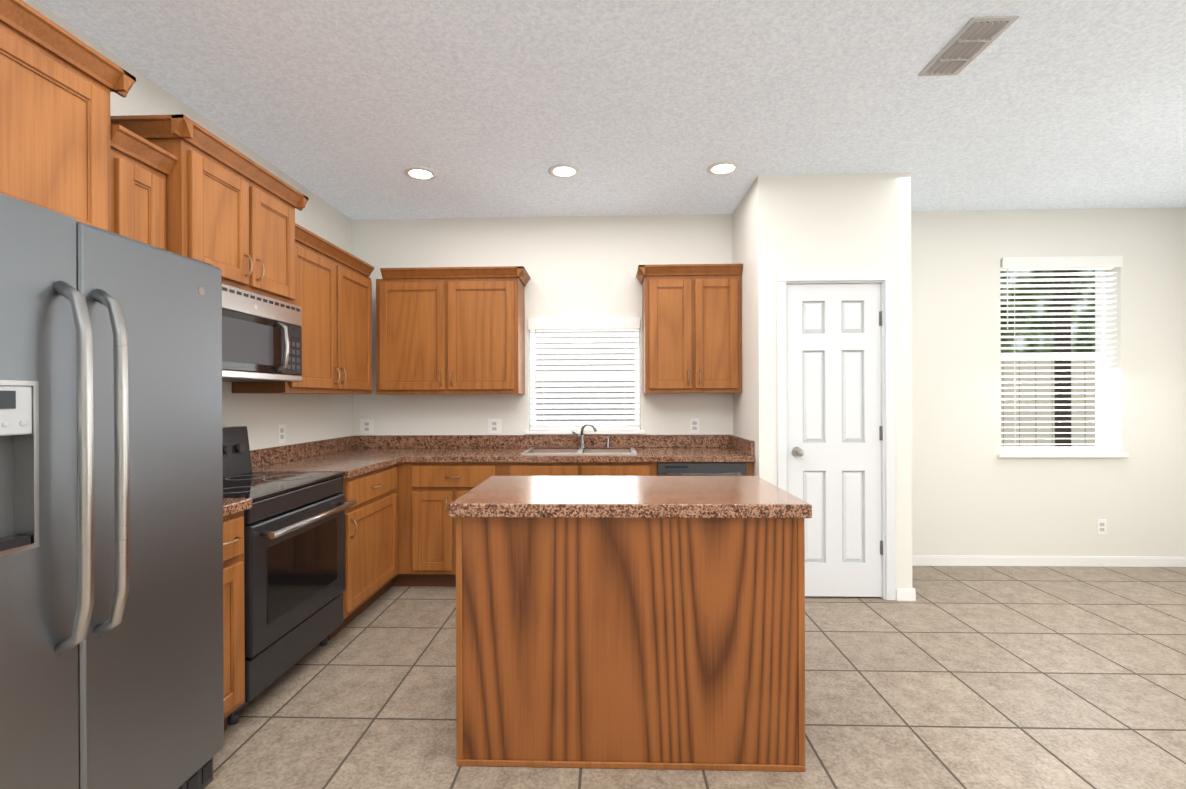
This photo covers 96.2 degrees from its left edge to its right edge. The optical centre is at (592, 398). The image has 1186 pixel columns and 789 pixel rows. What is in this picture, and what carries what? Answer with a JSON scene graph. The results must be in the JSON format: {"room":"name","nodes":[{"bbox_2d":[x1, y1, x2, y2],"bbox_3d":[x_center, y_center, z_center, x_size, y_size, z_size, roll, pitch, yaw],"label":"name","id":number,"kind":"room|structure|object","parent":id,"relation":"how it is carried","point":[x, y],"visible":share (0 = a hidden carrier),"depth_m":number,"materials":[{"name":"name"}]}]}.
{"room":"kitchen","nodes":[
{"label":"kitchen","id":0,"kind":"room"},
{"bbox_2d":[22,0,352,449],"bbox_3d":[-2.140,-0.059,0.477,0.200,2.740,7.570,0,0,2],"label":"wall","id":1,"kind":"structure","parent":0,"point":[303,418],"depth_m":3.22,"materials":[{"name":"white paint"}]},
{"bbox_2d":[0,0,123,235],"bbox_3d":[-1.843,-0.819,1.406,0.337,0.655,0.906,0,0,2],"label":"upper cabinet","id":2,"kind":"object","parent":1,"relation":"attached to","point":[62,148],"depth_m":1.66,"materials":[{"name":"brown wood"}]},
{"bbox_2d":[124,128,171,251],"bbox_3d":[-1.834,-0.494,1.988,0.317,0.925,0.250,0,0,2],"label":"upper cabinet","id":3,"kind":"object","parent":1,"relation":"attached to","point":[147,166],"depth_m":2.01,"materials":[{"name":"brown wood"}]},
{"bbox_2d":[124,116,303,307],"bbox_3d":[-1.789,-0.800,2.497,0.377,0.604,0.762,0,0,2],"label":"upper cabinet","id":4,"kind":"object","parent":1,"relation":"attached to","point":[179,184],"depth_m":2.37,"materials":[{"name":"brown wood"}]},
{"bbox_2d":[222,284,301,381],"bbox_3d":[-1.747,-0.293,2.496,0.454,0.402,0.755,0,0,2],"label":"microwave","id":5,"kind":"object","parent":4,"relation":"attached to","point":[261,338],"visible":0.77,"depth_m":2.52,"materials":[{"name":"grey metal"}]},
{"bbox_2d":[278,424,284,442],"bbox_3d":[-1.947,0.218,3.328,0.006,0.115,0.072,0,0,2],"label":"electrical outlet","id":6,"kind":"object","parent":1,"relation":"attached to","point":[281,433],"visible":1,"depth_m":3.32,"materials":[{"name":"white plastic"}]},
{"bbox_2d":[232,228,373,393],"bbox_3d":[-1.790,-0.495,3.405,0.317,0.925,1.045,0,0,2],"label":"upper cabinet","id":7,"kind":"object","parent":1,"relation":"attached to","point":[336,326],"depth_m":3.34,"materials":[{"name":"brown wood"}]},
{"bbox_2d":[310,435,353,454],"bbox_3d":[-1.919,0.343,3.924,0.020,0.100,0.623,0,0,2],"label":"backsplash","id":8,"kind":"structure","parent":1,"relation":"attached to","point":[319,447],"depth_m":3.88,"materials":[{"name":"brown stone"}]},
{"bbox_2d":[36,0,1185,219],"bbox_3d":[1.187,-1.494,0.374,6.870,0.100,7.970,0,0,2],"label":"ceiling","id":9,"kind":"structure","parent":0,"point":[480,108],"depth_m":2.53,"materials":[{"name":"white paint"}]},
{"bbox_2d":[404,166,436,179],"bbox_3d":[-1.096,-1.430,3.381,0.200,0.009,0.200,0,0,2],"label":"recessed light","id":10,"kind":"object","parent":9,"relation":"in","point":[418,173],"visible":1,"depth_m":3.38,"materials":[{"name":"white"}]},
{"bbox_2d":[548,164,579,177],"bbox_3d":[-0.181,-1.434,3.352,0.200,0.009,0.200,0,0,2],"label":"recessed light","id":11,"kind":"object","parent":9,"relation":"in","point":[563,170],"visible":1,"depth_m":3.34,"materials":[{"name":"white"}]},
{"bbox_2d":[707,161,739,174],"bbox_3d":[0.813,-1.438,3.322,0.200,0.009,0.200,0,0,2],"label":"recessed light","id":12,"kind":"object","parent":9,"relation":"in","point":[723,168],"visible":1,"depth_m":3.31,"materials":[{"name":"white"}]},
{"bbox_2d":[918,16,1018,75],"bbox_3d":[1.529,-1.438,2.189,0.170,0.015,0.360,0,0,2],"label":"ceiling vent","id":13,"kind":"object","parent":9,"relation":"in","point":[967,44],"visible":1,"depth_m":2.16,"materials":[{"name":"grey metal"}]},
{"bbox_2d":[204,566,1185,788],"bbox_3d":[1.200,1.347,0.375,6.870,0.100,7.970,0,0,2],"label":"floor","id":14,"kind":"structure","parent":0,"point":[1012,677],"depth_m":2.30,"materials":[{"name":"tile"}]},
{"bbox_2d":[0,193,223,788],"bbox_3d":[-1.600,0.426,1.397,0.779,1.764,0.910,0,0,2],"label":"refrigerator","id":15,"kind":"object","parent":14,"relation":"on","point":[111,568],"visible":1,"depth_m":1.39,"materials":[{"name":"grey metal"}]},
{"bbox_2d":[223,498,251,730],"bbox_3d":[-1.655,0.800,1.985,0.662,1.015,0.248,0,0,2],"label":"base cabinet","id":16,"kind":"object","parent":14,"relation":"on","point":[233,605],"visible":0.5,"depth_m":2.02,"materials":[{"name":"brown wood"}]},
{"bbox_2d":[222,426,356,724],"bbox_3d":[-1.612,0.728,2.493,0.694,1.160,0.761,0,0,2],"label":"range","id":17,"kind":"object","parent":14,"relation":"on","point":[294,551],"visible":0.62,"depth_m":2.41,"materials":[{"name":"black metal"}]},
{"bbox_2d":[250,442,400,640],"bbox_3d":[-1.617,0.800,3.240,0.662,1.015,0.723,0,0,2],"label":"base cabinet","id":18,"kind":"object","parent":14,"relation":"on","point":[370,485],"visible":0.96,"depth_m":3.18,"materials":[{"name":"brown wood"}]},
{"bbox_2d":[385,459,405,591],"bbox_3d":[-1.598,0.869,3.924,0.657,0.875,0.644,0,0,2],"label":"base cabinet","id":19,"kind":"object","parent":14,"relation":"on","point":[400,579],"depth_m":3.63,"materials":[{"name":"brown wood"}]},
{"bbox_2d":[406,459,505,586],"bbox_3d":[-0.927,0.866,3.903,0.685,0.875,0.644,0,0,2],"label":"base cabinet","id":20,"kind":"object","parent":14,"relation":"on","point":[437,475],"depth_m":3.61,"materials":[{"name":"brown wood"}]},
{"bbox_2d":[310,447,753,458],"bbox_3d":[-0.423,0.407,3.888,3.012,0.040,0.643,0,0,2],"label":"countertop","id":21,"kind":"structure","parent":20,"relation":"on","point":[403,452],"depth_m":3.73,"materials":[{"name":"brown stone"}]},
{"bbox_2d":[522,447,637,454],"bbox_3d":[-0.090,0.467,3.915,0.804,0.177,0.462,0,0,2],"label":"sink","id":22,"kind":"object","parent":21,"relation":"in","point":[529,450],"depth_m":4.07,"materials":[{"name":"silver metal"}]},
{"bbox_2d":[570,423,609,446],"bbox_3d":[-0.018,0.280,4.051,0.294,0.196,0.187,0,0,2],"label":"faucet","id":23,"kind":"object","parent":21,"relation":"on","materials":[{"name":"silver metal"}]},
{"bbox_2d":[506,459,661,475],"bbox_3d":[-0.089,0.863,3.883,1.062,0.875,0.633,0,0,2],"label":"base cabinet","id":24,"kind":"object","parent":14,"relation":"on","point":[514,467],"depth_m":3.57,"materials":[{"name":"brown wood"}]},
{"bbox_2d":[456,520,804,771],"bbox_3d":[0.136,0.857,2.182,1.227,0.888,0.632,0,0,2],"label":"kitchen island","id":25,"kind":"object","parent":14,"relation":"on","point":[634,622],"depth_m":1.87,"materials":[{"name":"brown wood"}]},
{"bbox_2d":[449,476,811,519],"bbox_3d":[0.134,0.389,2.182,1.259,0.048,0.682,0,0,2],"label":"island countertop","id":26,"kind":"structure","parent":25,"relation":"on","point":[497,497],"depth_m":1.92,"materials":[{"name":"brown stone"}]},
{"bbox_2d":[658,459,754,475],"bbox_3d":[0.752,0.859,3.857,0.665,0.875,0.633,0,0,2],"label":"dishwasher","id":27,"kind":"object","parent":14,"relation":"on","point":[666,467],"depth_m":3.54,"materials":[{"name":"black metal"}]},
{"bbox_2d":[732,182,754,475],"bbox_3d":[1.136,-0.075,3.850,0.100,2.740,0.625,0,0,2],"label":"wall","id":28,"kind":"structure","parent":0,"point":[743,254],"depth_m":3.75,"materials":[{"name":"white paint"}]},
{"bbox_2d":[730,435,753,454],"bbox_3d":[1.072,0.330,3.842,0.020,0.100,0.603,0,0,2],"label":"backsplash","id":29,"kind":"structure","parent":28,"relation":"attached to","point":[739,444],"depth_m":3.77,"materials":[{"name":"brown stone"}]},
{"bbox_2d":[352,207,1185,556],"bbox_3d":[1.313,-0.076,4.258,6.870,2.740,0.200,0,0,2],"label":"wall","id":30,"kind":"structure","parent":0,"point":[974,493],"depth_m":4.11,"materials":[{"name":"white paint"}]},
{"bbox_2d":[360,419,373,433],"bbox_3d":[-1.807,0.222,4.251,0.110,0.115,0.006,0,0,2],"label":"electrical outlet","id":31,"kind":"object","parent":30,"relation":"attached to","point":[366,426],"visible":1,"depth_m":4.25,"materials":[{"name":"white plastic"}]},
{"bbox_2d":[376,266,529,394],"bbox_3d":[-1.052,-0.498,4.051,1.108,0.925,0.352,0,0,2],"label":"upper cabinet","id":32,"kind":"object","parent":30,"relation":"attached to","point":[450,330],"visible":1,"depth_m":3.92,"materials":[{"name":"brown wood"}]},
{"bbox_2d":[487,419,500,433],"bbox_3d":[-0.782,0.218,4.219,0.110,0.115,0.006,0,0,2],"label":"electrical outlet","id":33,"kind":"object","parent":30,"relation":"attached to","point":[493,425],"visible":1,"depth_m":4.22,"materials":[{"name":"white plastic"}]},
{"bbox_2d":[354,435,729,446],"bbox_3d":[-0.413,0.336,4.199,3.012,0.100,0.020,0,0,2],"label":"backsplash","id":34,"kind":"structure","parent":30,"relation":"attached to","point":[359,440],"depth_m":4.19,"materials":[{"name":"brown stone"}]},
{"bbox_2d":[524,318,644,433],"bbox_3d":[-0.067,-0.177,4.270,0.950,0.911,0.200,0,0,2],"label":"window blind","id":35,"kind":"object","parent":30,"relation":"attached to","point":[578,327],"visible":0.9,"depth_m":4.24,"materials":[{"name":"white plastic"}]},
{"bbox_2d":[636,264,742,392],"bbox_3d":[0.709,-0.506,3.997,0.748,0.925,0.352,0,0,2],"label":"upper cabinet","id":36,"kind":"object","parent":30,"relation":"attached to","point":[691,329],"visible":1,"depth_m":3.86,"materials":[{"name":"brown wood"}]},
{"bbox_2d":[690,418,698,432],"bbox_3d":[0.797,0.211,4.170,0.072,0.115,0.006,0,0,2],"label":"electrical outlet","id":37,"kind":"object","parent":30,"relation":"attached to","point":[694,425],"visible":1,"depth_m":4.17,"materials":[{"name":"white plastic"}]},
{"bbox_2d":[912,555,1185,566],"bbox_3d":[3.310,1.247,4.090,2.480,0.076,0.013,0,0,2],"label":"baseboard","id":38,"kind":"structure","parent":30,"relation":"attached to","point":[1091,561],"depth_m":4.08,"materials":[{"name":"white wood"}]},
{"bbox_2d":[997,256,1128,457],"bbox_3d":[3.595,-0.320,4.157,0.960,1.537,0.200,0,0,2],"label":"window blind","id":39,"kind":"object","parent":30,"relation":"attached to","point":[1100,265],"visible":0.75,"depth_m":4.12,"materials":[{"name":"white plastic"}]},
{"bbox_2d":[1097,519,1106,534],"bbox_3d":[3.899,0.983,4.075,0.072,0.115,0.006,0,0,2],"label":"outlet","id":40,"kind":"object","parent":30,"relation":"attached to","point":[1101,526],"visible":1,"depth_m":4.07,"materials":[{"name":"white plastic"}]},
{"bbox_2d":[754,173,911,587],"bbox_3d":[1.559,-0.077,3.475,0.970,2.740,0.100,0,0,2],"label":"wall","id":41,"kind":"structure","parent":0,"point":[833,223],"depth_m":3.42,"materials":[{"name":"white paint"}]},
{"bbox_2d":[776,271,895,600],"bbox_3d":[1.560,0.239,3.450,0.744,2.106,0.148,0,0,2],"label":"pantry door","id":42,"kind":"structure","parent":41,"relation":"in","point":[836,400],"depth_m":3.45,"materials":[{"name":"white paint"}]},
{"bbox_2d":[896,588,915,600],"bbox_3d":[2.002,1.253,3.405,0.118,0.076,0.013,0,0,2],"label":"baseboard","id":43,"kind":"structure","parent":41,"relation":"attached to","point":[905,594],"depth_m":3.40,"materials":[{"name":"white wood"}]},
{"label":"outside","id":44,"kind":"structure","parent":0,"visible":0},
{"bbox_2d":[536,331,634,420],"bbox_3d":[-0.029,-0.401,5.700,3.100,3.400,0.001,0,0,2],"label":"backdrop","id":45,"kind":"structure","parent":44,"point":[586,381],"depth_m":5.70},
{"bbox_2d":[1000,270,1095,446],"bbox_3d":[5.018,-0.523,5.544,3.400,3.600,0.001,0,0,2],"label":"window","id":46,"kind":"structure","parent":44,"point":[1047,424],"depth_m":5.55,"materials":[{"name":"clear glass"}]}
]}

